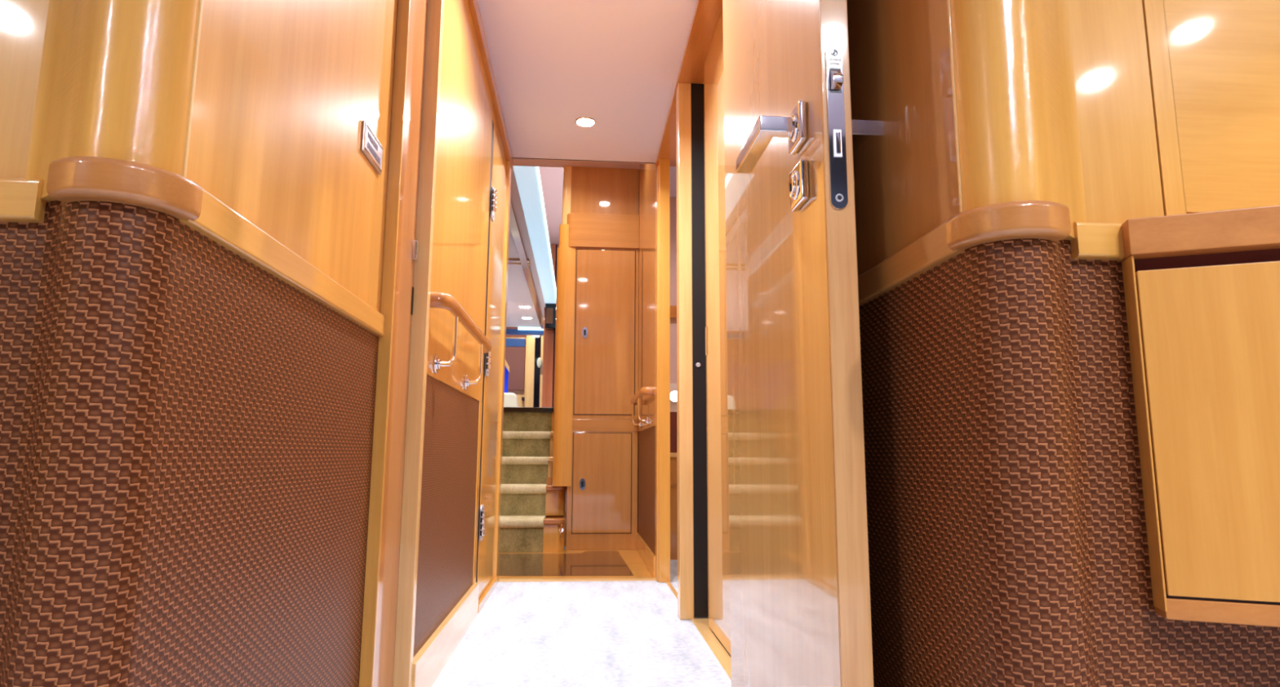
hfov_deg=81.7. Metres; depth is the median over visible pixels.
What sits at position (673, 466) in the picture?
wall
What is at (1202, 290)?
upper cabinet
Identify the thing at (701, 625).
edging
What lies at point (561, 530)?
hook
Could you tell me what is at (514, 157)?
bulkhead
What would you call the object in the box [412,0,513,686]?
wall
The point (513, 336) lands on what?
wall
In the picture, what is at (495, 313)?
door
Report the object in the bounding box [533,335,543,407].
door
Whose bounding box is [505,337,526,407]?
window
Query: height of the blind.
0.790 m
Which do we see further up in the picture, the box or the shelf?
the box
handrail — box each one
[430,292,491,390]
[630,386,653,428]
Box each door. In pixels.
[475,109,511,613]
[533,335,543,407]
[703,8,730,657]
[722,0,873,686]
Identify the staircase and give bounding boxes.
[498,407,567,552]
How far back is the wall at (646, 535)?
3.99 m
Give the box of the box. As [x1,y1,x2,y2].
[544,303,555,330]
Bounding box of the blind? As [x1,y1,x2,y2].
[505,346,524,390]
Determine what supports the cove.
attached to the ceiling at (518, 294)
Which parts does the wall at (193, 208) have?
rail, flat panel, rounded corner panel, curved rail, rail, panel, panel, rail, curved rail, rounded corner panel, rail, flat panel, cross grain panel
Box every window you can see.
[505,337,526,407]
[513,165,556,303]
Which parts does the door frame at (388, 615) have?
architrave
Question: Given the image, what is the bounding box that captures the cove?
[506,327,543,335]
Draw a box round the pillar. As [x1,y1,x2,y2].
[542,244,559,407]
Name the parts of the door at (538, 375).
frame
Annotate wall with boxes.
[0,0,1279,686]
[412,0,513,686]
[506,327,541,337]
[635,164,657,577]
[637,209,639,509]
[670,197,677,559]
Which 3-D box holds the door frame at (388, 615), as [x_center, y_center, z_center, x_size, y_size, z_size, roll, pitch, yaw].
[-0.117,-0.232,1.711,0.923,2.100,0.235,1,-8,-4]
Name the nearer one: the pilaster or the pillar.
the pillar
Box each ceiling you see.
[477,0,697,163]
[506,166,545,327]
[513,159,639,168]
[538,166,563,244]
[670,166,676,197]
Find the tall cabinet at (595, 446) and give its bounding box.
[551,165,639,550]
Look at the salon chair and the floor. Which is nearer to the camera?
the floor
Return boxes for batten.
[508,258,530,265]
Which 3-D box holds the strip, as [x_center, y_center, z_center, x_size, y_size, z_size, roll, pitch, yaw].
[0.216,-0.024,2.733,0.051,1.977,0.051,1,-8,-4]
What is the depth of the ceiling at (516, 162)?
4.74 m
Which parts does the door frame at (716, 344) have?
flush pull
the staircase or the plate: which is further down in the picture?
the staircase
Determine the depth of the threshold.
3.34 m
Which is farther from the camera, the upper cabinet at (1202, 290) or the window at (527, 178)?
the window at (527, 178)
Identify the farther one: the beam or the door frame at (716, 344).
the beam
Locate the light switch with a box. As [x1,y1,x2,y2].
[360,120,382,174]
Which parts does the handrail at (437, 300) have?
rail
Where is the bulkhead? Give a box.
[513,157,655,164]
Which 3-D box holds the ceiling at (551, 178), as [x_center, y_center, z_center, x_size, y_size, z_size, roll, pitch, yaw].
[-1.727,-1.408,9.500,4.400,0.060,9.400,1,-8,-4]
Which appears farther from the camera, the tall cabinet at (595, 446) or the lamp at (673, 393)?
the tall cabinet at (595, 446)
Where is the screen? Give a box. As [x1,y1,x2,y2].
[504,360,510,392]
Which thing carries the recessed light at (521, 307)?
in the ceiling at (518, 294)
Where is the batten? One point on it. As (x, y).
(511, 261)
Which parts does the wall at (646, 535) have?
skirting, woven panel, panel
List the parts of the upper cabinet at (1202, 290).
panel, rail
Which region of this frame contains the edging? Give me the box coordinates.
[666,582,731,680]
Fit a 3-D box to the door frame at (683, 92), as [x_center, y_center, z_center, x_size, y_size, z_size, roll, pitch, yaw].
[0.165,-0.020,2.740,0.050,1.986,0.068,1,-8,-4]
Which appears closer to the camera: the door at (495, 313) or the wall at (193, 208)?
the wall at (193, 208)
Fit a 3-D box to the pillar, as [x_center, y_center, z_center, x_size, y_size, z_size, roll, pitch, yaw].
[-1.046,-0.094,9.817,0.450,2.440,0.300,1,-8,-4]
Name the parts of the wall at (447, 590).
skirting, woven panel, panel, crown moulding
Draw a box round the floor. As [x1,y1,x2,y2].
[431,548,731,686]
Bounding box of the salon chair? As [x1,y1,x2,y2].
[503,392,518,407]
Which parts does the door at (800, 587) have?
lever handle, lock plate, lever handle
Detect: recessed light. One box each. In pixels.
[519,306,531,308]
[520,316,532,319]
[574,116,595,127]
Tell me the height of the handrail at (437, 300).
0.189 m
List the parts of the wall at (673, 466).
rail, painted panel, maroon panel, cornice, wood panel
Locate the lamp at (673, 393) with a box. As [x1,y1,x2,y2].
[670,390,676,403]
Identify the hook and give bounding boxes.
[559,524,563,539]
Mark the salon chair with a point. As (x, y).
(510, 400)
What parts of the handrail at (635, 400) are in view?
rail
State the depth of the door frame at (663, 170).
3.45 m
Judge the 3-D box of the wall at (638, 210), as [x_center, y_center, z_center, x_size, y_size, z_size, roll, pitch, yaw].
[-0.201,-0.390,4.937,0.480,3.360,0.245,1,-8,-4]
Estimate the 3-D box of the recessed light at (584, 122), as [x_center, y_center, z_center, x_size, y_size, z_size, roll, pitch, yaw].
[-0.238,-0.967,3.227,0.094,0.010,0.094,1,-8,-4]
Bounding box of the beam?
[509,198,543,328]
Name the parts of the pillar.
pillar panel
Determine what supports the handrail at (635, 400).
attached to the wall at (646, 535)
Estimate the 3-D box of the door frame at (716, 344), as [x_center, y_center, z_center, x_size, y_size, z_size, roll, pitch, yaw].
[0.277,-0.095,2.222,0.044,1.983,0.730,1,-8,-4]
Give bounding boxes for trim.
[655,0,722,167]
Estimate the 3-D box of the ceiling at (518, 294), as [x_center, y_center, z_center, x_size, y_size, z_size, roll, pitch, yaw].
[-2.454,-0.766,7.926,2.725,0.040,6.600,1,-8,-4]
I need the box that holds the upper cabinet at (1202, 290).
[1120,205,1279,627]
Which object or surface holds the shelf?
attached to the wall at (673, 466)
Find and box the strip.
[691,83,708,617]
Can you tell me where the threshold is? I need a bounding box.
[498,577,656,582]
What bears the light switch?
attached to the wall at (193, 208)
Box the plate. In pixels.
[537,357,542,368]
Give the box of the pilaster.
[524,335,535,407]
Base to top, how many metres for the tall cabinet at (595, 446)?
2.402 m
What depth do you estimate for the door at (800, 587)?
1.18 m
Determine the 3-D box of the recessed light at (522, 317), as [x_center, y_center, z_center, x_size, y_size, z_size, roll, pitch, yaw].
[-1.600,-0.363,10.471,0.162,0.010,0.162,1,-8,-4]
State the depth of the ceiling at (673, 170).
4.08 m
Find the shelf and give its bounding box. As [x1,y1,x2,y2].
[670,453,676,457]
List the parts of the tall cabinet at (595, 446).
rounded post, post, post, latch plate, latch plate, door, door, head panel, rail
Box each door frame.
[358,0,444,686]
[655,159,670,582]
[675,82,693,620]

